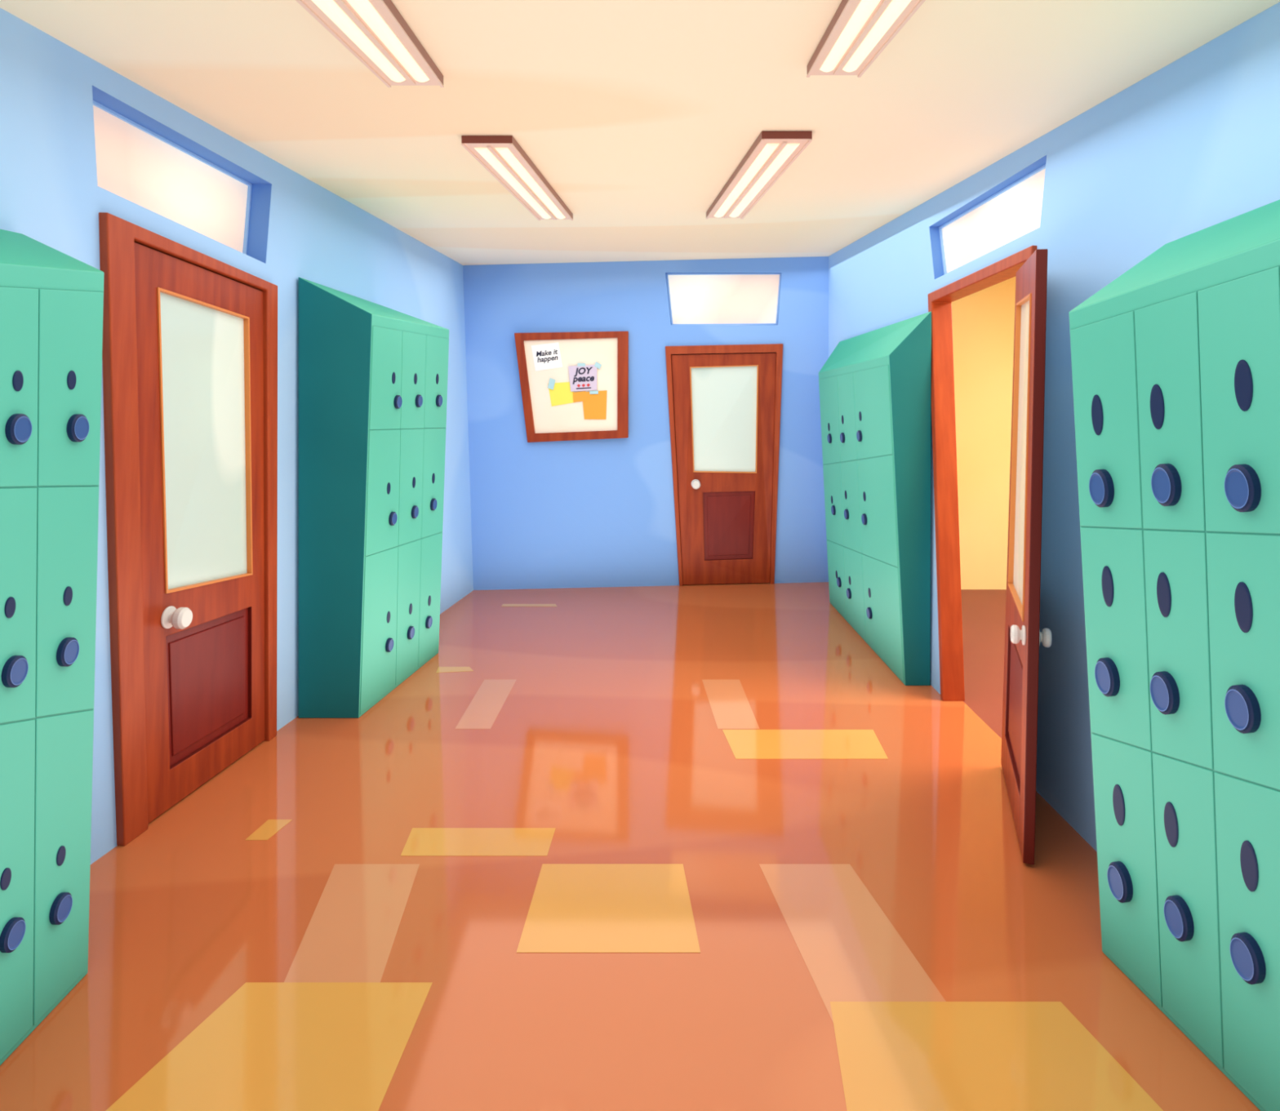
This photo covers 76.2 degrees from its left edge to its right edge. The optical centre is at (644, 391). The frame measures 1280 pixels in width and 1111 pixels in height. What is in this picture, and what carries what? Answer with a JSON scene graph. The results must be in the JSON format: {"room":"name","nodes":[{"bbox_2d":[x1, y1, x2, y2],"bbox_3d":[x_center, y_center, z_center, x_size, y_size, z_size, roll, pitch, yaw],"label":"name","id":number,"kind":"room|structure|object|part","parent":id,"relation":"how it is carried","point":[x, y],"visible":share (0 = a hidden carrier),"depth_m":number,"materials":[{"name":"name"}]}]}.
{"room":"school corridor","nodes":[
{"label":"school corridor","id":0,"kind":"room"},
{"bbox_2d":[0,7,473,864],"bbox_3d":[-1.808,0.264,3.794,0.398,2.724,6.430,0,0,5],"label":"wall","id":1,"kind":"structure","parent":0,"point":[51,194],"depth_m":3.58,"materials":[{"name":"blue paint"}]},
{"bbox_2d":[93,100,252,254],"bbox_3d":[-1.888,-0.799,3.241,0.043,0.412,1.141,0,0,3],"label":"window","id":2,"kind":"structure","parent":1,"relation":"in","point":[134,165],"depth_m":3.24,"materials":[{"name":"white glass"}]},
{"bbox_3d":[-1.888,-0.799,3.241,0.043,0.412,1.141,0,0,3],"label":"sash","id":3,"kind":"part","parent":2,"relation":"part of","materials":[{"name":"white glass"}]},
{"bbox_2d":[98,212,277,845],"bbox_3d":[-1.851,0.507,3.285,0.202,2.218,1.131,0,0,4],"label":"frame","id":4,"kind":"object","parent":1,"relation":"attached to","point":[117,236],"visible":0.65,"depth_m":2.88,"materials":[{"name":"brown wood"}]},
{"bbox_2d":[133,242,265,823],"bbox_3d":[-1.796,0.539,3.315,0.151,2.138,0.919,0,0,4],"label":"leaf","id":5,"kind":"object","parent":1,"relation":"attached to","point":[166,785],"depth_m":3.14,"materials":[{"name":"red wood"}]},
{"bbox_3d":[-1.778,0.859,3.106,0.080,0.084,0.084,0,0,7],"label":"knob","id":6,"kind":"part","parent":5,"relation":"part of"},
{"bbox_2d":[160,292,246,589],"bbox_3d":[-1.804,0.216,3.327,0.038,1.199,0.650,0,0,4],"label":"glass","id":7,"kind":"object","parent":5,"relation":"attached to","point":[202,347],"visible":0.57,"depth_m":3.33,"materials":[{"name":"white glass"}]},
{"bbox_2d":[156,287,253,593],"bbox_3d":[-1.792,0.216,3.326,0.056,1.204,0.654,0,0,4],"label":"bead","id":8,"kind":"object","parent":5,"relation":"attached to","point":[246,319],"visible":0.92,"depth_m":3.59},
{"bbox_2d":[165,607,248,766],"bbox_3d":[-1.816,1.197,3.387,0.030,0.539,0.570,0,0,6],"label":"panel","id":9,"kind":"object","parent":5,"relation":"attached to","point":[207,662],"depth_m":3.37,"materials":[{"name":"red wood"}]},
{"bbox_2d":[0,582,1260,1110],"bbox_3d":[0.935,1.665,3.900,6.530,0.100,6.600,0,0,0],"label":"floor","id":10,"kind":"structure","parent":0,"point":[606,735],"depth_m":2.80,"materials":[{"name":"tile"}]},
{"bbox_2d":[0,229,104,1065],"bbox_3d":[-1.765,0.576,1.899,0.568,2.078,0.998,0,0,0],"label":"bank","id":11,"kind":"object","parent":10,"relation":"on","point":[51,301],"visible":1,"depth_m":2.07,"materials":[{"name":"green metal"}]},
{"bbox_2d":[298,276,448,718],"bbox_3d":[-1.462,0.523,4.544,0.420,2.183,1.051,0,0,5],"label":"bank","id":12,"kind":"object","parent":10,"relation":"on","point":[373,376],"visible":1,"depth_m":4.04,"materials":[{"name":"green metal"}]},
{"bbox_2d":[106,604,1163,1110],"bbox_3d":[-0.135,1.616,4.005,2.610,0.005,4.410,0,0,0],"label":"tiles","id":13,"kind":"object","parent":10,"relation":"on","point":[331,1036],"depth_m":2.17,"materials":[{"name":"tile"}]},
{"bbox_2d":[818,311,931,685],"bbox_3d":[1.451,0.586,5.367,0.247,2.058,1.766,0,0,0],"label":"bank","id":14,"kind":"object","parent":10,"relation":"on","point":[875,386],"visible":1,"depth_m":4.74,"materials":[{"name":"green metal"}]},
{"bbox_2d":[1069,199,1279,1110],"bbox_3d":[1.481,0.516,2.041,0.470,2.198,1.122,0,0,-5],"label":"bank","id":15,"kind":"object","parent":10,"relation":"on","point":[1175,360],"visible":1,"depth_m":1.96,"materials":[{"name":"green metal"}]},
{"bbox_2d":[0,0,1279,265],"bbox_3d":[-0.025,-1.135,3.900,4.150,0.100,6.600,0,0,0],"label":"ceiling","id":16,"kind":"structure","parent":0,"point":[637,114],"depth_m":2.99,"materials":[{"name":"beige paint"}]},
{"bbox_2d":[295,0,444,87],"bbox_3d":[-0.845,-1.062,2.075,0.310,0.044,1.450,0,0,0],"label":"ceiling light","id":17,"kind":"object","parent":16,"relation":"attached to","point":[375,32],"depth_m":2.42,"materials":[{"name":"white plastic"}]},
{"bbox_2d":[461,135,573,220],"bbox_3d":[-0.607,-1.062,4.213,0.338,0.044,1.525,0,0,0],"label":"ceiling light","id":18,"kind":"object","parent":16,"relation":"attached to","point":[502,156],"depth_m":3.92,"materials":[{"name":"white plastic"}]},
{"bbox_2d":[706,131,812,218],"bbox_3d":[0.532,-1.062,4.160,0.326,0.044,1.540,0,0,0],"label":"ceiling light","id":19,"kind":"object","parent":16,"relation":"attached to","point":[771,153],"depth_m":3.87,"materials":[{"name":"white plastic"}]},
{"bbox_2d":[806,0,925,77],"bbox_3d":[0.668,-1.062,2.030,0.263,0.044,1.360,0,0,0],"label":"ceiling light","id":20,"kind":"object","parent":16,"relation":"attached to","point":[858,32],"depth_m":2.39,"materials":[{"name":"white plastic"}]},
{"bbox_2d":[462,256,828,590],"bbox_3d":[-0.003,0.264,6.836,3.120,2.740,0.534,0,0,1],"label":"wall","id":21,"kind":"structure","parent":0,"point":[592,513],"depth_m":6.78,"materials":[{"name":"blue paint"}]},
{"bbox_2d":[514,331,628,442],"bbox_3d":[-0.613,-0.041,6.779,0.957,0.924,0.080,0,0,3],"label":"bulletin board","id":22,"kind":"object","parent":21,"relation":"attached to","point":[575,385],"visible":1,"depth_m":6.77,"materials":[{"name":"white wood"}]},
{"bbox_2d":[666,273,781,324],"bbox_3d":[0.652,-0.771,6.779,0.943,0.434,0.077,0,0,8],"label":"window","id":23,"kind":"structure","parent":21,"relation":"in","point":[737,298],"depth_m":6.77,"materials":[{"name":"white glass"}]},
{"bbox_3d":[0.652,-0.771,6.779,0.943,0.434,0.077,0,0,8],"label":"sash","id":24,"kind":"part","parent":23,"relation":"part of","materials":[{"name":"white glass"}]},
{"bbox_2d":[671,352,776,584],"bbox_3d":[0.647,0.644,6.792,0.855,1.931,0.235,0,0,0],"label":"leaf","id":25,"kind":"object","parent":21,"relation":"attached to","point":[696,570],"depth_m":6.78,"materials":[{"name":"red wood"}]},
{"bbox_3d":[0.421,0.763,6.745,0.076,0.076,0.073,0,0,0],"label":"knob","id":26,"kind":"part","parent":25,"relation":"part of","materials":[{"name":"white metal"}]},
{"bbox_2d":[691,365,756,471],"bbox_3d":[0.652,0.225,6.754,0.557,0.893,0.088,0,0,0],"label":"glass","id":27,"kind":"object","parent":25,"relation":"attached to","point":[724,399],"visible":1,"depth_m":6.76,"materials":[{"name":"white glass"}]},
{"bbox_2d":[689,364,758,473],"bbox_3d":[0.651,0.226,6.742,0.562,0.899,0.105,0,0,0],"label":"bead","id":28,"kind":"object","parent":25,"relation":"attached to","point":[691,367],"visible":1,"depth_m":6.74},
{"bbox_2d":[702,491,755,559],"bbox_3d":[0.699,1.115,6.819,0.440,0.589,0.062,0,0,-4],"label":"panel","id":29,"kind":"object","parent":25,"relation":"attached to","point":[728,516],"depth_m":6.81,"materials":[{"name":"red wood"}]},
{"bbox_2d":[665,343,782,586],"bbox_3d":[0.652,0.607,6.814,0.969,2.021,0.336,0,0,0],"label":"frame","id":30,"kind":"object","parent":21,"relation":"attached to","point":[777,348],"visible":0.85,"depth_m":6.74,"materials":[{"name":"brown wood"}]},
{"bbox_2d":[951,276,1015,589],"bbox_3d":[2.945,0.265,6.723,2.510,2.700,0.113,0,0,0],"label":"wall","id":31,"kind":"structure","parent":0,"point":[983,321],"depth_m":6.67,"materials":[{"name":"yellow paint"}]},
{"bbox_2d":[828,1,1279,852],"bbox_3d":[1.625,0.268,3.760,0.370,2.713,6.338,0,0,-3],"label":"wall","id":32,"kind":"structure","parent":0,"point":[1193,145],"depth_m":3.10,"materials":[{"name":"blue paint"}]},
{"bbox_2d":[928,245,1036,701],"bbox_3d":[1.658,0.497,4.021,0.207,2.242,1.105,0,0,0],"label":"frame","id":33,"kind":"object","parent":32,"relation":"attached to","point":[940,300],"visible":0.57,"depth_m":4.36,"materials":[{"name":"brown wood"}]},
{"bbox_2d":[938,164,1045,274],"bbox_3d":[1.708,-0.807,4.016,0.040,0.367,1.185,0,0,-4],"label":"window","id":34,"kind":"structure","parent":32,"relation":"in","point":[1015,213],"depth_m":3.99,"materials":[{"name":"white glass"}]},
{"bbox_3d":[1.708,-0.807,4.016,0.040,0.367,1.185,0,0,-4],"label":"sash","id":35,"kind":"part","parent":34,"relation":"part of","materials":[{"name":"white glass"}]},
{"bbox_2d":[1000,248,1051,865],"bbox_3d":[1.453,0.545,3.144,0.129,2.119,0.808,0,0,20],"label":"leaf","id":36,"kind":"object","parent":32,"relation":"attached to","point":[1032,276],"depth_m":2.77,"materials":[{"name":"red wood"}]},
{"bbox_2d":[1008,641,1022,781],"bbox_3d":[1.436,1.203,3.143,0.028,0.472,0.545,0,0,19],"label":"panel","id":37,"kind":"object","parent":36,"relation":"attached to","point":[1015,664],"depth_m":3.14,"materials":[{"name":"red wood"}]},
{"bbox_2d":[1008,293,1031,622],"bbox_3d":[1.461,0.223,3.143,0.077,1.183,0.560,0,0,20],"label":"bead","id":38,"kind":"object","parent":36,"relation":"attached to","point":[1020,608],"visible":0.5,"depth_m":3.39},
{"bbox_2d":[1013,300,1029,605],"bbox_3d":[1.462,0.223,3.143,0.040,1.178,0.555,0,0,20],"label":"glass","id":39,"kind":"object","parent":36,"relation":"attached to","point":[1024,351],"visible":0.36,"depth_m":3.21,"materials":[{"name":"white glass"}]},
{"bbox_3d":[1.344,0.851,2.844,0.127,0.068,0.068,0,0,18],"label":"knob","id":40,"kind":"part","parent":36,"relation":"part of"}
]}

